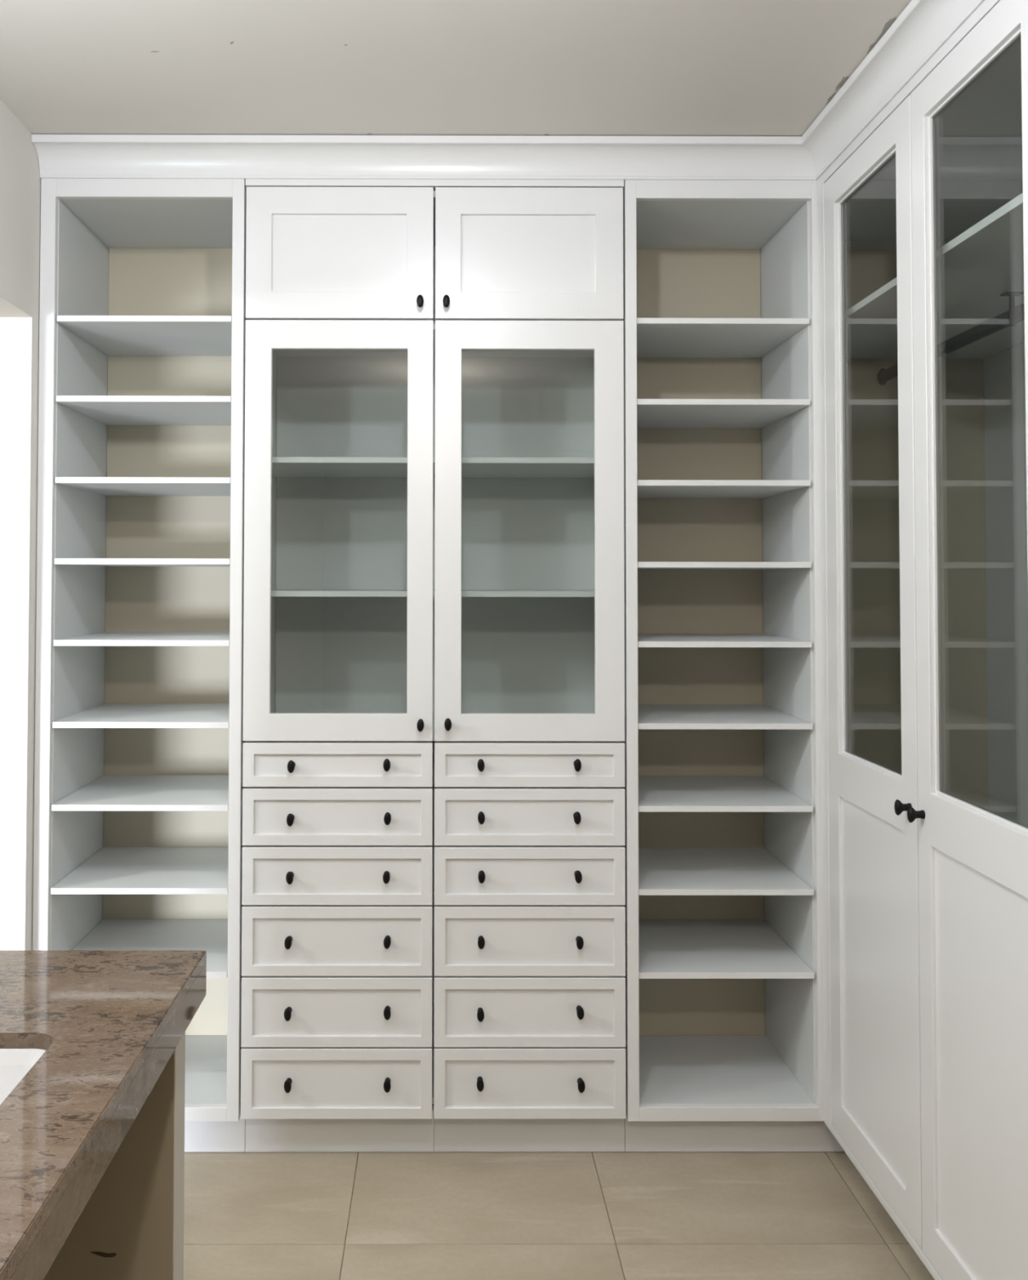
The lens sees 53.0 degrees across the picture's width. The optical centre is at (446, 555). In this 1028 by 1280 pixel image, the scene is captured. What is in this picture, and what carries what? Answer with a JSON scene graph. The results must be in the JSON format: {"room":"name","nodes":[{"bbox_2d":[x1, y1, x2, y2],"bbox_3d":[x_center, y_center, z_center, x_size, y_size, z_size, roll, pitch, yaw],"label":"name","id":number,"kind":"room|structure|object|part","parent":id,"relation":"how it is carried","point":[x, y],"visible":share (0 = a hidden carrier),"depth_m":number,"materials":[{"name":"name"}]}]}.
{"room":"walk-in closet","nodes":[
{"label":"walk-in closet","id":0,"kind":"room"},
{"bbox_2d":[0,99,40,950],"bbox_3d":[-1.139,0.171,-0.303,0.120,2.700,6.950,0,-1,0],"label":"wall","id":1,"kind":"structure","parent":0,"point":[20,180],"depth_m":2.68,"materials":[{"name":"grey paint"}]},
{"bbox_2d":[0,0,911,191],"bbox_3d":[0.212,-1.216,-0.264,2.980,0.081,6.950,0,-1,0],"label":"ceiling","id":2,"kind":"structure","parent":0,"point":[635,68],"depth_m":2.33,"materials":[{"name":"paint"}]},
{"bbox_2d":[183,1104,934,1279],"bbox_3d":[0.309,1.553,-0.332,2.780,0.060,6.950,0,-1,0],"label":"floor","id":3,"kind":"structure","parent":0,"point":[248,1215],"depth_m":2.47,"materials":[{"name":"beige tile"}]},
{"bbox_2d":[43,1031,185,1279],"bbox_3d":[-0.759,1.117,1.095,0.644,0.879,1.246,0,-1,0],"label":"vanity","id":4,"kind":"object","parent":3,"relation":"on","point":[131,1227],"visible":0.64,"depth_m":1.65,"materials":[{"name":"brown wood"}]},
{"bbox_2d":[0,950,206,1279],"bbox_3d":[-0.745,0.695,1.105,0.676,0.076,1.289,0,-1,0],"label":"countertop","id":5,"kind":"structure","parent":4,"relation":"on","point":[108,1023],"depth_m":1.36,"materials":[{"name":"brown stone"}]},
{"bbox_2d":[0,1048,46,1104],"bbox_3d":[-0.751,0.752,1.178,0.478,0.145,0.547,0,-1,0],"label":"sink","id":6,"kind":"object","parent":5,"relation":"in","point":[15,1063],"visible":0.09,"depth_m":1.42,"materials":[{"name":"white ceramic"}]},
{"bbox_2d":[32,177,247,1121],"bbox_3d":[-0.816,0.215,2.941,0.544,2.548,0.436,0,-1,0],"label":"shelf unit","id":7,"kind":"object","parent":3,"relation":"on","point":[138,810],"visible":0.73,"depth_m":2.98,"materials":[{"name":"white wood"}]},
{"bbox_3d":[-1.066,0.215,2.950,0.041,2.548,0.416,0,-1,0],"label":"panel","id":8,"kind":"part","parent":7,"relation":"part of","materials":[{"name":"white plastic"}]},
{"bbox_3d":[-0.812,0.892,2.924,0.467,0.016,0.421,0,-1,0],"label":"shelf","id":9,"kind":"part","parent":7,"relation":"part of","materials":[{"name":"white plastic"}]},
{"bbox_3d":[-0.812,0.674,2.930,0.467,0.016,0.421,0,-1,0],"label":"shelf","id":10,"kind":"part","parent":7,"relation":"part of","materials":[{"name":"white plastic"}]},
{"bbox_3d":[-0.811,0.456,2.935,0.467,0.016,0.421,0,-1,0],"label":"shelf","id":11,"kind":"part","parent":7,"relation":"part of","materials":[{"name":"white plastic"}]},
{"bbox_3d":[-0.811,0.238,2.940,0.467,0.016,0.421,0,-1,0],"label":"shelf","id":12,"kind":"part","parent":7,"relation":"part of","materials":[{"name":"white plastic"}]},
{"bbox_3d":[-0.811,0.022,2.946,0.467,0.016,0.421,0,-1,0],"label":"shelf","id":13,"kind":"part","parent":7,"relation":"part of","materials":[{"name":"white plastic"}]},
{"bbox_3d":[-0.810,-0.195,2.951,0.467,0.016,0.421,0,-1,0],"label":"shelf","id":14,"kind":"part","parent":7,"relation":"part of","materials":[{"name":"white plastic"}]},
{"bbox_3d":[-0.810,-0.413,2.956,0.467,0.016,0.421,0,-1,0],"label":"shelf","id":15,"kind":"part","parent":7,"relation":"part of","materials":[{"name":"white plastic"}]},
{"bbox_3d":[-0.810,-0.628,2.962,0.467,0.016,0.421,0,-1,0],"label":"shelf","id":16,"kind":"part","parent":7,"relation":"part of","materials":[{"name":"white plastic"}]},
{"bbox_3d":[-0.809,-1.011,2.763,0.473,0.104,0.020,0,-1,0],"label":"rail","id":17,"kind":"part","parent":7,"relation":"part of","materials":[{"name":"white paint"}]},
{"bbox_3d":[-0.809,-0.964,2.977,0.468,0.018,0.408,0,-1,0],"label":"panel","id":18,"kind":"part","parent":7,"relation":"part of","materials":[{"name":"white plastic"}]},
{"bbox_3d":[-0.812,1.111,2.919,0.467,0.016,0.421,0,-1,0],"label":"shelf","id":19,"kind":"part","parent":7,"relation":"part of","materials":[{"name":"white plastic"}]},
{"bbox_3d":[-0.812,0.221,3.156,0.468,2.548,0.006,0,-1,0],"label":"panel","id":20,"kind":"part","parent":7,"relation":"part of","materials":[{"name":"beige wood"}]},
{"bbox_3d":[-0.812,1.465,2.702,0.473,0.036,0.020,0,-1,0],"label":"rail","id":21,"kind":"part","parent":7,"relation":"part of","materials":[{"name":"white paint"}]},
{"bbox_3d":[-0.813,1.462,2.917,0.468,0.018,0.408,0,-1,0],"label":"panel","id":22,"kind":"part","parent":7,"relation":"part of","materials":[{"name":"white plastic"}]},
{"bbox_3d":[-0.560,0.216,2.952,0.032,2.548,0.416,0,-1,0],"label":"panel","id":23,"kind":"part","parent":7,"relation":"part of","materials":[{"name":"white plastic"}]},
{"bbox_2d":[240,178,626,1119],"bbox_3d":[-0.033,0.216,2.927,1.016,2.548,0.469,0,-1,0],"label":"tall cabinet","id":24,"kind":"object","parent":3,"relation":"on","point":[433,863],"visible":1,"depth_m":2.73,"materials":[{"name":"white wood"}]},
{"bbox_3d":[-0.532,0.226,2.972,0.017,2.528,0.376,0,-1,0],"label":"panel","id":25,"kind":"part","parent":24,"relation":"part of","materials":[{"name":"white wood"}]},
{"bbox_3d":[-0.413,1.383,2.687,0.019,0.034,0.033,-2,-1,0],"label":"knob","id":26,"kind":"part","parent":24,"relation":"part of","materials":[{"name":"black metal"}]},
{"bbox_3d":[-0.414,1.198,2.692,0.019,0.034,0.033,-2,-1,0],"label":"knob","id":27,"kind":"part","parent":24,"relation":"part of","materials":[{"name":"black metal"}]},
{"bbox_3d":[-0.413,1.013,2.696,0.019,0.034,0.033,3,-1,0],"label":"knob","id":28,"kind":"part","parent":24,"relation":"part of","materials":[{"name":"black metal"}]},
{"bbox_3d":[-0.410,0.845,2.701,0.019,0.034,0.033,-3,-1,0],"label":"knob","id":29,"kind":"part","parent":24,"relation":"part of","materials":[{"name":"black metal"}]},
{"bbox_3d":[-0.409,0.694,2.704,0.019,0.034,0.033,1,-1,0],"label":"knob","id":30,"kind":"part","parent":24,"relation":"part of","materials":[{"name":"black metal"}]},
{"bbox_3d":[-0.408,0.555,2.708,0.019,0.034,0.033,0,-1,0],"label":"knob","id":31,"kind":"part","parent":24,"relation":"part of","materials":[{"name":"black metal"}]},
{"bbox_3d":[-0.288,1.388,2.706,0.502,0.182,0.020,0,-1,0],"label":"drawer","id":32,"kind":"part","parent":24,"relation":"part of","materials":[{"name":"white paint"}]},
{"bbox_3d":[-0.288,1.388,2.707,0.450,0.131,0.005,0,-1,0],"label":"panel","id":33,"kind":"part","parent":24,"relation":"part of","materials":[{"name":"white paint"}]},
{"bbox_3d":[-0.288,1.202,2.710,0.502,0.180,0.020,0,-1,0],"label":"drawer","id":34,"kind":"part","parent":24,"relation":"part of","materials":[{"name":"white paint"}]},
{"bbox_3d":[-0.288,1.203,2.712,0.450,0.129,0.005,0,-1,0],"label":"panel","id":35,"kind":"part","parent":24,"relation":"part of","materials":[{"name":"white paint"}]},
{"bbox_3d":[-0.288,1.017,2.715,0.502,0.180,0.020,0,-1,0],"label":"drawer","id":36,"kind":"part","parent":24,"relation":"part of","materials":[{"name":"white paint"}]},
{"bbox_3d":[-0.288,1.018,2.716,0.450,0.130,0.005,0,-1,0],"label":"panel","id":37,"kind":"part","parent":24,"relation":"part of","materials":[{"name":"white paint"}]},
{"bbox_3d":[-0.288,0.847,2.719,0.502,0.151,0.020,0,-1,0],"label":"drawer","id":38,"kind":"part","parent":24,"relation":"part of","materials":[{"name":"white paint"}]},
{"bbox_3d":[-0.288,0.847,2.720,0.450,0.100,0.005,0,-1,0],"label":"panel","id":39,"kind":"part","parent":24,"relation":"part of","materials":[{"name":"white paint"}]},
{"bbox_3d":[-0.287,0.692,2.723,0.502,0.149,0.020,0,-1,0],"label":"drawer","id":40,"kind":"part","parent":24,"relation":"part of","materials":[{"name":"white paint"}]},
{"bbox_3d":[-0.287,0.692,2.724,0.450,0.098,0.005,0,-1,0],"label":"panel","id":41,"kind":"part","parent":24,"relation":"part of","materials":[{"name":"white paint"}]},
{"bbox_3d":[-0.287,0.555,2.726,0.502,0.116,0.020,0,-1,0],"label":"drawer","id":42,"kind":"part","parent":24,"relation":"part of","materials":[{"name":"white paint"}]},
{"bbox_3d":[-0.287,0.555,2.728,0.450,0.065,0.005,0,-1,0],"label":"panel","id":43,"kind":"part","parent":24,"relation":"part of","materials":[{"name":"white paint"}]},
{"bbox_3d":[-0.286,-0.068,2.742,0.502,1.120,0.020,0,-1,0],"label":"door","id":44,"kind":"part","parent":24,"relation":"part of","materials":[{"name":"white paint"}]},
{"bbox_3d":[-0.287,-0.809,2.761,0.369,0.217,0.005,0,-1,0],"label":"panel","id":45,"kind":"part","parent":24,"relation":"part of","materials":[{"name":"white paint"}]},
{"bbox_3d":[-0.285,-0.810,2.760,0.502,0.354,0.020,0,-1,0],"label":"door","id":46,"kind":"part","parent":24,"relation":"part of","materials":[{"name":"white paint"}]},
{"bbox_3d":[-0.157,0.844,2.701,0.019,0.034,0.033,2,-1,0],"label":"knob","id":47,"kind":"part","parent":24,"relation":"part of","materials":[{"name":"black metal"}]},
{"bbox_3d":[-0.156,0.551,2.709,0.019,0.034,0.033,1,-1,0],"label":"knob","id":48,"kind":"part","parent":24,"relation":"part of","materials":[{"name":"black metal"}]},
{"bbox_3d":[-0.154,1.383,2.688,0.019,0.034,0.033,-2,-1,0],"label":"knob","id":49,"kind":"part","parent":24,"relation":"part of","materials":[{"name":"black metal"}]},
{"bbox_3d":[-0.154,1.196,2.693,0.019,0.034,0.033,-3,-1,0],"label":"knob","id":50,"kind":"part","parent":24,"relation":"part of","materials":[{"name":"black metal"}]},
{"bbox_3d":[-0.155,1.012,2.697,0.019,0.034,0.033,3,-1,0],"label":"knob","id":51,"kind":"part","parent":24,"relation":"part of","materials":[{"name":"black metal"}]},
{"bbox_3d":[-0.154,0.691,2.705,0.019,0.034,0.033,2,-1,0],"label":"knob","id":52,"kind":"part","parent":24,"relation":"part of","materials":[{"name":"black metal"}]},
{"bbox_3d":[-0.069,-0.672,2.731,0.019,0.034,0.033,0,-1,0],"label":"knob","id":53,"kind":"part","parent":24,"relation":"part of","materials":[{"name":"black metal"}]},
{"bbox_3d":[-0.068,0.446,2.703,0.019,0.034,0.033,3,-1,0],"label":"knob","id":54,"kind":"part","parent":24,"relation":"part of","materials":[{"name":"black metal"}]},
{"bbox_2d":[31,134,816,180],"bbox_3d":[-0.046,-1.055,2.725,2.081,0.093,0.062,0,-1,0],"label":"trim","id":55,"kind":"structure","parent":24,"relation":"attached to","point":[60,156],"depth_m":2.74,"materials":[{"name":"white wood"}]},
{"bbox_2d":[271,589,594,597],"bbox_3d":[-0.033,0.109,2.957,0.980,0.016,0.398,0,-1,0],"label":"shelf","id":56,"kind":"object","parent":24,"relation":"attached to","point":[274,593],"depth_m":2.76,"materials":[{"name":"white wood"}]},
{"bbox_2d":[271,457,594,478],"bbox_3d":[-0.033,-0.251,2.966,0.980,0.016,0.398,0,-1,0],"label":"shelf","id":57,"kind":"object","parent":24,"relation":"attached to","point":[282,467],"depth_m":2.88,"materials":[{"name":"white wood"}]},
{"bbox_3d":[-0.035,1.475,2.946,0.980,0.018,0.354,0,-1,0],"label":"divider panel","id":58,"kind":"part","parent":24,"relation":"part of","materials":[{"name":"white wood"}]},
{"bbox_3d":[-0.032,-0.624,2.998,0.980,0.018,0.354,0,-1,0],"label":"divider panel","id":59,"kind":"part","parent":24,"relation":"part of","materials":[{"name":"white wood"}]},
{"bbox_3d":[-0.034,0.501,2.970,0.980,0.018,0.354,0,-1,0],"label":"divider panel","id":60,"kind":"part","parent":24,"relation":"part of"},
{"bbox_3d":[-0.032,-0.971,2.980,0.980,0.018,0.407,0,-1,0],"label":"panel","id":61,"kind":"part","parent":24,"relation":"part of","materials":[{"name":"white wood"}]},
{"bbox_3d":[-0.031,-1.026,2.766,1.016,0.072,0.020,0,-1,0],"label":"rail","id":62,"kind":"part","parent":24,"relation":"part of","materials":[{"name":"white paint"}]},
{"bbox_3d":[0.000,-0.672,2.731,0.019,0.034,0.033,0,-1,0],"label":"knob","id":63,"kind":"part","parent":24,"relation":"part of","materials":[{"name":"black metal"}]},
{"bbox_3d":[0.004,0.444,2.703,0.019,0.034,0.033,0,-1,0],"label":"knob","id":64,"kind":"part","parent":24,"relation":"part of","materials":[{"name":"black metal"}]},
{"bbox_3d":[0.088,1.380,2.689,0.019,0.034,0.033,-3,-1,0],"label":"knob","id":65,"kind":"part","parent":24,"relation":"part of","materials":[{"name":"black metal"}]},
{"bbox_3d":[0.089,1.201,2.693,0.019,0.034,0.033,0,-1,0],"label":"knob","id":66,"kind":"part","parent":24,"relation":"part of","materials":[{"name":"black metal"}]},
{"bbox_3d":[0.091,1.013,2.698,0.019,0.034,0.033,1,-1,0],"label":"knob","id":67,"kind":"part","parent":24,"relation":"part of","materials":[{"name":"black metal"}]},
{"bbox_3d":[0.092,0.689,2.706,0.019,0.034,0.033,-3,-1,0],"label":"knob","id":68,"kind":"part","parent":24,"relation":"part of","materials":[{"name":"black metal"}]},
{"bbox_3d":[0.091,0.552,2.709,0.019,0.034,0.033,-2,-1,0],"label":"knob","id":69,"kind":"part","parent":24,"relation":"part of","materials":[{"name":"black metal"}]},
{"bbox_3d":[0.093,0.843,2.702,0.019,0.034,0.033,1,-1,0],"label":"knob","id":70,"kind":"part","parent":24,"relation":"part of","materials":[{"name":"black metal"}]},
{"bbox_2d":[184,1105,844,1151],"bbox_3d":[-0.011,1.543,2.768,2.156,0.111,0.030,0,-1,0],"label":"baseboard","id":71,"kind":"structure","parent":24,"relation":"attached to","point":[433,1135],"depth_m":2.75,"materials":[{"name":"white wood"}]},
{"bbox_3d":[0.220,-0.809,2.763,0.369,0.217,0.005,0,-1,0],"label":"panel","id":72,"kind":"part","parent":24,"relation":"part of","materials":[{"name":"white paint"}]},
{"bbox_3d":[0.219,1.389,2.709,0.452,0.131,0.005,0,-1,0],"label":"panel","id":73,"kind":"part","parent":24,"relation":"part of","materials":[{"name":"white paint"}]},
{"bbox_3d":[0.220,0.848,2.722,0.452,0.100,0.005,0,-1,0],"label":"panel","id":74,"kind":"part","parent":24,"relation":"part of","materials":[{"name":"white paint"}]},
{"bbox_3d":[0.220,0.693,2.726,0.452,0.098,0.005,0,-1,0],"label":"panel","id":75,"kind":"part","parent":24,"relation":"part of","materials":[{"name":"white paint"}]},
{"bbox_3d":[0.221,0.555,2.728,0.504,0.116,0.020,0,-1,0],"label":"drawer","id":76,"kind":"part","parent":24,"relation":"part of","materials":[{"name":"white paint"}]},
{"bbox_3d":[0.221,0.556,2.729,0.452,0.065,0.005,0,-1,0],"label":"panel","id":77,"kind":"part","parent":24,"relation":"part of","materials":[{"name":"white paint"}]},
{"bbox_3d":[0.221,-0.067,2.743,0.504,1.120,0.020,0,-1,0],"label":"door","id":78,"kind":"part","parent":24,"relation":"part of","materials":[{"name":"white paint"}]},
{"bbox_3d":[0.222,-0.809,2.761,0.504,0.354,0.020,0,-1,0],"label":"door","id":79,"kind":"part","parent":24,"relation":"part of","materials":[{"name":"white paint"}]},
{"bbox_3d":[0.219,1.388,2.707,0.504,0.182,0.020,0,-1,0],"label":"drawer","id":80,"kind":"part","parent":24,"relation":"part of","materials":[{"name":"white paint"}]},
{"bbox_3d":[0.220,1.203,2.712,0.504,0.180,0.020,0,-1,0],"label":"drawer","id":81,"kind":"part","parent":24,"relation":"part of","materials":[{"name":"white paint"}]},
{"bbox_3d":[0.220,1.203,2.713,0.452,0.129,0.005,0,-1,0],"label":"panel","id":82,"kind":"part","parent":24,"relation":"part of","materials":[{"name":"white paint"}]},
{"bbox_3d":[0.220,1.018,2.716,0.504,0.180,0.020,0,-1,0],"label":"drawer","id":83,"kind":"part","parent":24,"relation":"part of","materials":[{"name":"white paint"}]},
{"bbox_3d":[0.220,1.018,2.718,0.452,0.130,0.005,0,-1,0],"label":"panel","id":84,"kind":"part","parent":24,"relation":"part of","materials":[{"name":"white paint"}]},
{"bbox_3d":[0.220,0.847,2.721,0.504,0.151,0.020,0,-1,0],"label":"drawer","id":85,"kind":"part","parent":24,"relation":"part of","materials":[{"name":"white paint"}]},
{"bbox_3d":[0.220,0.693,2.724,0.504,0.149,0.020,0,-1,0],"label":"drawer","id":86,"kind":"part","parent":24,"relation":"part of","materials":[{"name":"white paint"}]},
{"bbox_3d":[0.344,0.689,2.707,0.019,0.034,0.033,-1,-1,0],"label":"knob","id":87,"kind":"part","parent":24,"relation":"part of","materials":[{"name":"black metal"}]},
{"bbox_3d":[0.345,0.552,2.710,0.019,0.034,0.033,0,-1,0],"label":"knob","id":88,"kind":"part","parent":24,"relation":"part of","materials":[{"name":"black metal"}]},
{"bbox_3d":[0.346,0.843,2.703,0.019,0.034,0.033,-3,-1,0],"label":"knob","id":89,"kind":"part","parent":24,"relation":"part of","materials":[{"name":"black metal"}]},
{"bbox_3d":[0.350,1.014,2.699,0.019,0.034,0.033,1,-1,0],"label":"knob","id":90,"kind":"part","parent":24,"relation":"part of","materials":[{"name":"black metal"}]},
{"bbox_3d":[0.350,1.196,2.694,0.019,0.034,0.033,-3,-1,0],"label":"knob","id":91,"kind":"part","parent":24,"relation":"part of","materials":[{"name":"black metal"}]},
{"bbox_3d":[0.352,1.384,2.690,0.019,0.034,0.033,0,-1,0],"label":"knob","id":92,"kind":"part","parent":24,"relation":"part of","materials":[{"name":"black metal"}]},
{"bbox_3d":[0.466,0.228,2.975,0.017,2.528,0.376,0,-1,0],"label":"panel","id":93,"kind":"part","parent":24,"relation":"part of","materials":[{"name":"white wood"}]},
{"bbox_2d":[622,179,824,1121],"bbox_3d":[0.745,0.217,2.946,0.534,2.548,0.436,0,-1,0],"label":"shelf unit","id":94,"kind":"object","parent":3,"relation":"on","point":[724,999],"visible":0.8,"depth_m":2.96,"materials":[{"name":"white wood"}]},
{"bbox_3d":[0.492,0.217,2.955,0.027,2.548,0.416,0,-1,0],"label":"panel","id":95,"kind":"part","parent":94,"relation":"part of","materials":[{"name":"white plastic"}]},
{"bbox_3d":[0.739,0.223,3.161,0.466,2.548,0.006,0,-1,0],"label":"panel","id":96,"kind":"part","parent":94,"relation":"part of","materials":[{"name":"beige wood"}]},
{"bbox_3d":[0.741,-0.962,2.982,0.466,0.018,0.408,0,-1,0],"label":"panel","id":97,"kind":"part","parent":94,"relation":"part of","materials":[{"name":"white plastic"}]},
{"bbox_3d":[0.741,-0.623,2.967,0.465,0.016,0.421,0,-1,0],"label":"shelf","id":98,"kind":"part","parent":94,"relation":"part of","materials":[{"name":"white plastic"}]},
{"bbox_3d":[0.739,0.243,2.945,0.465,0.016,0.421,0,-1,0],"label":"shelf","id":99,"kind":"part","parent":94,"relation":"part of","materials":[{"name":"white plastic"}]},
{"bbox_3d":[0.740,-0.405,2.961,0.465,0.016,0.421,0,-1,0],"label":"shelf","id":100,"kind":"part","parent":94,"relation":"part of","materials":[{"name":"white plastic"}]},
{"bbox_3d":[0.740,-0.188,2.956,0.465,0.016,0.421,0,-1,0],"label":"shelf","id":101,"kind":"part","parent":94,"relation":"part of","materials":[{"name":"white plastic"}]},
{"bbox_3d":[0.745,-1.009,2.768,0.471,0.104,0.020,0,-1,0],"label":"rail","id":102,"kind":"part","parent":94,"relation":"part of","materials":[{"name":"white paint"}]},
{"bbox_3d":[0.740,0.031,2.951,0.465,0.016,0.421,0,-1,0],"label":"shelf","id":103,"kind":"part","parent":94,"relation":"part of","materials":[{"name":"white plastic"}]},
{"bbox_3d":[0.739,0.460,2.940,0.465,0.016,0.421,0,-1,0],"label":"shelf","id":104,"kind":"part","parent":94,"relation":"part of","materials":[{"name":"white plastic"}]},
{"bbox_3d":[0.739,0.678,2.935,0.465,0.016,0.421,0,-1,0],"label":"shelf","id":105,"kind":"part","parent":94,"relation":"part of","materials":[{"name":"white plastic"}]},
{"bbox_3d":[0.739,0.897,2.929,0.465,0.016,0.421,0,-1,0],"label":"shelf","id":106,"kind":"part","parent":94,"relation":"part of","materials":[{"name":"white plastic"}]},
{"bbox_3d":[0.738,1.115,2.924,0.465,0.016,0.421,0,-1,0],"label":"shelf","id":107,"kind":"part","parent":94,"relation":"part of","materials":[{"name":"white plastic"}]},
{"bbox_3d":[0.738,1.464,2.922,0.466,0.018,0.408,0,-1,0],"label":"panel","id":108,"kind":"part","parent":94,"relation":"part of","materials":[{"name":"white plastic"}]},
{"bbox_3d":[0.742,1.467,2.707,0.471,0.036,0.020,0,-1,0],"label":"rail","id":109,"kind":"part","parent":94,"relation":"part of","materials":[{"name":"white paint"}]},
{"bbox_3d":[0.992,0.218,2.957,0.038,2.548,0.416,0,-1,0],"label":"panel","id":110,"kind":"part","parent":94,"relation":"part of","materials":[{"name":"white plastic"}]},
{"bbox_2d":[844,1151,934,1279],"bbox_3d":[1.084,1.521,2.176,0.030,0.129,1.159,0,-1,0],"label":"baseboard","id":111,"kind":"structure","parent":3,"relation":"on","point":[845,1152],"depth_m":2.46,"materials":[{"name":"white wood"}]},
{"bbox_2d":[817,0,1027,1279],"bbox_3d":[1.317,0.206,2.392,0.713,2.550,1.564,0,-1,0],"label":"wardrobe","id":112,"kind":"object","parent":3,"relation":"on","point":[922,218],"visible":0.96,"depth_m":2.43,"materials":[{"name":"white wood"}]},
{"bbox_3d":[1.006,0.237,2.430,0.024,2.445,0.499,0,-1,0],"label":"door","id":113,"kind":"part","parent":112,"relation":"part of","materials":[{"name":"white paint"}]},
{"bbox_3d":[1.005,0.992,2.412,0.008,0.782,0.366,0,-1,0],"label":"panel","id":114,"kind":"part","parent":112,"relation":"part of","materials":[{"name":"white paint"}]},
{"bbox_2d":[801,0,984,180],"bbox_3d":[0.965,-1.066,2.200,0.062,0.093,1.120,0,-1,0],"label":"trim","id":115,"kind":"structure","parent":112,"relation":"attached to","point":[923,27],"depth_m":2.27,"materials":[{"name":"white wood"}]},
{"bbox_3d":[0.978,0.540,2.202,0.033,0.034,0.019,0,-1,0],"label":"knob","id":116,"kind":"part","parent":112,"relation":"part of","materials":[{"name":"black metal"}]},
{"bbox_3d":[1.336,0.214,3.166,0.648,2.528,0.017,0,-1,0],"label":"panel","id":117,"kind":"part","parent":112,"relation":"part of","materials":[{"name":"white wood"}]},
{"bbox_3d":[0.978,0.540,2.142,0.033,0.034,0.019,0,-1,0],"label":"knob","id":118,"kind":"part","parent":112,"relation":"part of","materials":[{"name":"black metal"}]},
{"bbox_3d":[1.339,-1.002,2.423,0.646,0.018,1.528,0,-1,0],"label":"panel","id":119,"kind":"part","parent":112,"relation":"part of","materials":[{"name":"white wood"}]},
{"bbox_2d":[844,192,1024,359],"bbox_3d":[1.353,-0.635,2.414,0.619,0.018,1.528,0,-1,0],"label":"shelf","id":120,"kind":"object","parent":112,"relation":"attached to","point":[980,270],"depth_m":2.49,"materials":[{"name":"white wood"}]},
{"bbox_3d":[1.348,-0.569,2.412,0.018,0.038,1.526,0,-1,0],"label":"hanging rail","id":121,"kind":"part","parent":112,"relation":"part of","materials":[{"name":"grey metal"}]},
{"bbox_3d":[1.008,0.224,1.924,0.024,2.445,0.503,0,-1,0],"label":"door","id":122,"kind":"part","parent":112,"relation":"part of","materials":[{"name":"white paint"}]},
{"bbox_3d":[1.006,0.980,1.920,0.008,0.782,0.368,0,-1,0],"label":"panel","id":123,"kind":"part","parent":112,"relation":"part of","materials":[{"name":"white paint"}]},
{"bbox_3d":[1.668,0.196,2.394,0.012,2.528,1.564,0,-1,0],"label":"panel","id":124,"kind":"part","parent":112,"relation":"part of","materials":[{"name":"white wood"}]}
]}

